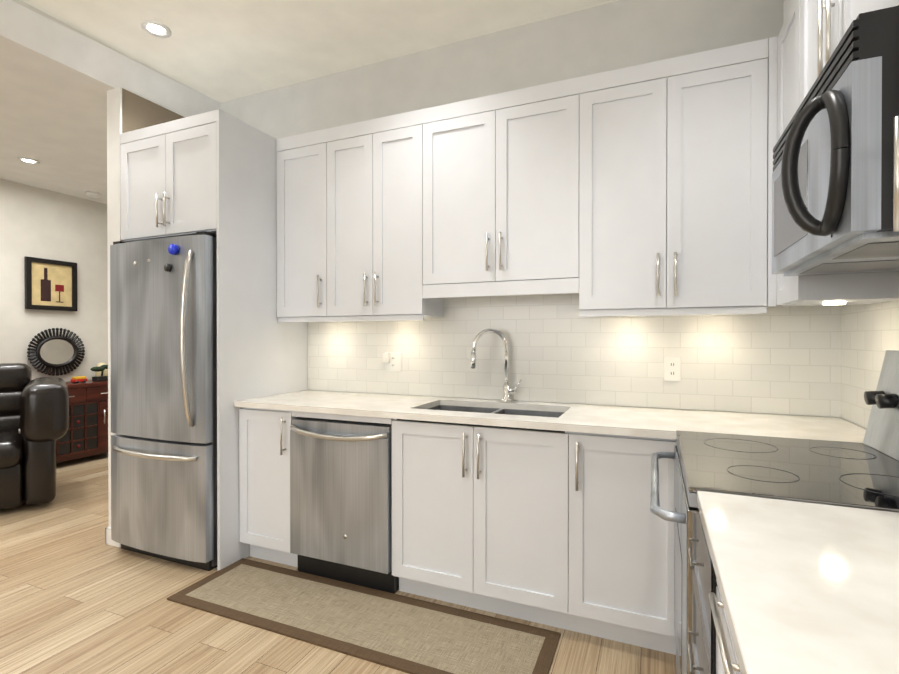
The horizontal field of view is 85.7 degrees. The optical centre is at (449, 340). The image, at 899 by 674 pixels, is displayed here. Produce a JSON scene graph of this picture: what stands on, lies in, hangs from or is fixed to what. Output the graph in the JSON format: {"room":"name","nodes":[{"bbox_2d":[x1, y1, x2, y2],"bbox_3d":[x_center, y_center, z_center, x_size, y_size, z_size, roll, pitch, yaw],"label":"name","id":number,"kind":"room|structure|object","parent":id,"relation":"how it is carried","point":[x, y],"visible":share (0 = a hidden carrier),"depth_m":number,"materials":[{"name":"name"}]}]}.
{"room":"kitchen","nodes":[
{"label":"kitchen","id":0,"kind":"room"},
{"bbox_2d":[0,0,866,673],"bbox_3d":[-1.999,-0.249,1.685,6.780,3.230,8.440,0,0,23],"label":"room","id":1,"kind":"structure","parent":0,"point":[84,84],"depth_m":2.79,"materials":[{"name":"grey paint"}]},
{"bbox_2d":[17,157,39,163],"bbox_3d":[-3.617,-1.545,4.166,0.149,0.008,0.149,0,0,17],"label":"recessed light","id":2,"kind":"object","parent":1,"relation":"in","point":[23,159],"depth_m":4.16,"materials":[{"name":"white paint"}]},
{"bbox_2d":[0,363,68,509],"bbox_3d":[-3.574,0.704,3.662,1.090,1.025,1.043,0,0,-39],"label":"recliner","id":3,"kind":"object","parent":1,"relation":"on","point":[34,420],"visible":1,"depth_m":3.55,"materials":[{"name":"black leather"}]},
{"bbox_2d":[24,256,76,310],"bbox_3d":[-4.108,-0.574,5.009,0.030,0.520,0.460,0,0,23],"label":"framed art","id":4,"kind":"object","parent":1,"relation":"attached to","point":[50,284],"visible":1,"depth_m":5.00,"materials":[{"name":"paper"}]},
{"bbox_2d":[27,328,84,375],"bbox_3d":[-4.083,0.116,5.046,0.049,0.501,0.532,0,0,23],"label":"sunburst mirror","id":5,"kind":"object","parent":1,"relation":"attached to","point":[58,351],"visible":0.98,"depth_m":5.03,"materials":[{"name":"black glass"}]},
{"bbox_2d":[56,380,107,462],"bbox_3d":[-3.956,0.842,4.828,0.457,0.810,1.280,0,0,23],"label":"sideboard","id":6,"kind":"object","parent":1,"relation":"on","point":[86,435],"visible":0.38,"depth_m":4.93,"materials":[{"name":"brown wood"}]},
{"bbox_2d":[71,363,107,382],"bbox_3d":[-3.848,0.339,5.188,0.277,0.190,0.462,0,0,23],"label":"decor","id":7,"kind":"object","parent":6,"relation":"on","point":[101,371],"visible":0.98,"depth_m":5.17,"materials":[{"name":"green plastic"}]},
{"bbox_2d":[85,191,100,197],"bbox_3d":[-3.759,-1.537,5.112,0.130,0.035,0.130,0,0,23],"label":"smoke detector","id":8,"kind":"object","parent":1,"relation":"attached to","point":[92,194],"visible":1,"depth_m":5.07,"materials":[{"name":"white paint"}]},
{"bbox_2d":[141,20,170,37],"bbox_3d":[-1.664,-1.767,2.750,0.149,0.008,0.149,0,0,17],"label":"recessed light","id":9,"kind":"object","parent":1,"relation":"in","point":[155,28],"depth_m":2.74,"materials":[{"name":"white paint"}]},
{"bbox_2d":[110,231,216,570],"bbox_3d":[-1.540,0.334,3.060,0.784,1.848,0.855,0,0,23],"label":"refrigerator","id":10,"kind":"object","parent":1,"relation":"on","point":[163,320],"visible":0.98,"depth_m":2.68,"materials":[{"name":"silver metal"}]},
{"bbox_2d":[120,109,307,570],"bbox_3d":[-1.491,0.000,3.113,0.817,2.515,0.770,0,0,23],"label":"cabinet","id":11,"kind":"object","parent":1,"relation":"attached to","point":[214,171],"visible":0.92,"depth_m":2.78,"materials":[{"name":"white paint"}]},
{"bbox_2d":[239,407,358,566],"bbox_3d":[-0.907,0.816,2.961,0.376,0.884,0.600,0,0,23],"label":"base cabinet","id":12,"kind":"object","parent":1,"relation":"on","point":[264,434],"depth_m":2.69,"materials":[{"name":"white paint"}]},
{"bbox_2d":[290,417,398,593],"bbox_3d":[-0.466,0.837,2.731,0.604,0.845,0.648,0,0,23],"label":"dishwasher","id":13,"kind":"object","parent":12,"relation":"in","point":[340,500],"visible":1,"depth_m":2.46,"materials":[{"name":"silver metal"}]},
{"bbox_2d":[234,390,869,446],"bbox_3d":[0.263,0.446,2.440,2.936,0.210,0.628,0,0,23],"label":"countertop","id":14,"kind":"structure","parent":12,"relation":"on","point":[662,423],"depth_m":2.22,"materials":[{"name":"white stone"}]},
{"bbox_2d":[470,328,521,401],"bbox_3d":[0.259,0.136,2.654,0.255,0.407,0.170,0,0,23],"label":"faucet","id":15,"kind":"object","parent":14,"relation":"on","point":[507,389],"visible":1,"depth_m":2.67,"materials":[{"name":"silver metal"}]},
{"bbox_2d":[276,127,351,321],"bbox_3d":[-0.819,-0.700,3.078,0.441,1.115,0.302,0,0,23],"label":"upper cabinet","id":16,"kind":"object","parent":1,"relation":"attached to","point":[305,162],"depth_m":2.94,"materials":[{"name":"white paint"}]},
{"bbox_2d":[167,558,560,673],"bbox_3d":[-0.449,1.258,2.219,1.815,0.009,0.467,0,0,23],"label":"rug","id":17,"kind":"object","parent":1,"relation":"on","point":[409,635],"visible":1,"depth_m":2.15,"materials":[{"name":"fabric"}]},
{"bbox_2d":[336,107,455,320],"bbox_3d":[-0.379,-0.698,2.892,0.752,1.115,0.302,0,0,23],"label":"upper cabinet","id":18,"kind":"object","parent":1,"relation":"attached to","point":[384,164],"depth_m":2.73,"materials":[{"name":"white paint"}]},
{"bbox_2d":[432,80,563,293],"bbox_3d":[0.294,-0.777,2.607,0.829,0.955,0.302,0,0,23],"label":"upper cabinet","id":19,"kind":"object","parent":1,"relation":"attached to","point":[498,159],"depth_m":2.46,"materials":[{"name":"white paint"}]},
{"bbox_2d":[308,274,835,416],"bbox_3d":[0.393,-0.012,2.731,2.947,0.698,0.008,0,0,23],"label":"tile backsplash","id":20,"kind":"structure","parent":1,"relation":"attached to","point":[821,360],"depth_m":2.58,"materials":[{"name":"white tile"}]},
{"bbox_2d":[383,352,401,371],"bbox_3d":[-0.358,0.133,3.023,0.120,0.120,0.040,0,0,23],"label":"electrical outlet plate","id":21,"kind":"object","parent":20,"relation":"attached to","point":[392,361],"depth_m":3.03,"materials":[{"name":"white plastic"}]},
{"bbox_2d":[664,357,680,380],"bbox_3d":[1.112,0.141,2.418,0.075,0.120,0.008,0,0,23],"label":"electrical outlet plate","id":22,"kind":"object","parent":20,"relation":"attached to","point":[672,365],"depth_m":2.42,"materials":[{"name":"white plastic"}]},
{"bbox_2d":[551,430,676,654],"bbox_3d":[0.798,0.820,2.238,0.512,0.884,0.600,0,0,23],"label":"base cabinet","id":23,"kind":"object","parent":1,"relation":"on","point":[567,530],"depth_m":1.98,"materials":[{"name":"white paint"}]},
{"bbox_2d":[564,38,767,316],"bbox_3d":[0.999,-0.698,2.308,0.822,1.110,0.302,0,0,23],"label":"upper cabinet","id":24,"kind":"object","parent":1,"relation":"attached to","point":[639,190],"depth_m":2.15,"materials":[{"name":"white paint"}]},
{"bbox_2d":[708,579,740,673],"bbox_3d":[0.731,0.829,0.673,0.638,0.885,0.726,0,0,23],"label":"base cabinet","id":25,"kind":"object","parent":1,"relation":"on","point":[726,661],"visible":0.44,"depth_m":0.87,"materials":[{"name":"white paint"}]},
{"bbox_2d":[697,491,898,673],"bbox_3d":[0.740,0.367,0.659,0.668,0.032,0.742,0,0,23],"label":"countertop","id":26,"kind":"structure","parent":25,"relation":"on","point":[808,588],"depth_m":0.70,"materials":[{"name":"white stone"}]},
{"bbox_2d":[650,350,898,673],"bbox_3d":[0.988,0.640,1.378,0.766,1.215,0.760,0,0,23],"label":"range","id":27,"kind":"object","parent":1,"relation":"on","point":[849,474],"visible":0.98,"depth_m":1.28,"materials":[{"name":"silver metal"}]},
{"bbox_2d":[767,0,898,306],"bbox_3d":[1.413,-0.695,1.796,0.335,1.110,0.348,0,0,23],"label":"upper cabinet","id":28,"kind":"object","parent":1,"relation":"attached to","point":[857,288],"depth_m":1.85,"materials":[{"name":"white paint"}]},
{"bbox_2d":[795,0,894,112],"bbox_3d":[1.210,-0.969,1.277,0.306,0.557,0.760,0,0,23],"label":"upper cabinet","id":29,"kind":"object","parent":1,"relation":"attached to","point":[811,34],"depth_m":1.47,"materials":[{"name":"white paint"}]},
{"bbox_2d":[772,6,898,275],"bbox_3d":[1.128,-0.453,1.314,0.483,0.469,0.757,0,0,23],"label":"over-the-range microwave","id":30,"kind":"object","parent":29,"relation":"attached to","point":[833,183],"visible":1,"depth_m":1.06,"materials":[{"name":"silver metal"}]},
{"bbox_2d":[836,300,898,427],"bbox_3d":[1.442,-0.004,1.440,0.008,0.698,1.530,0,0,23],"label":"tile backsplash","id":31,"kind":"structure","parent":1,"relation":"attached to","point":[864,332],"depth_m":1.95,"materials":[{"name":"white tile"}]},
{"bbox_2d":[887,0,898,283],"bbox_3d":[0.976,-0.686,0.726,0.306,1.115,0.437,0,0,23],"label":"upper cabinet","id":32,"kind":"object","parent":1,"relation":"attached to","point":[892,277],"depth_m":0.93,"materials":[{"name":"white paint"}]}
]}

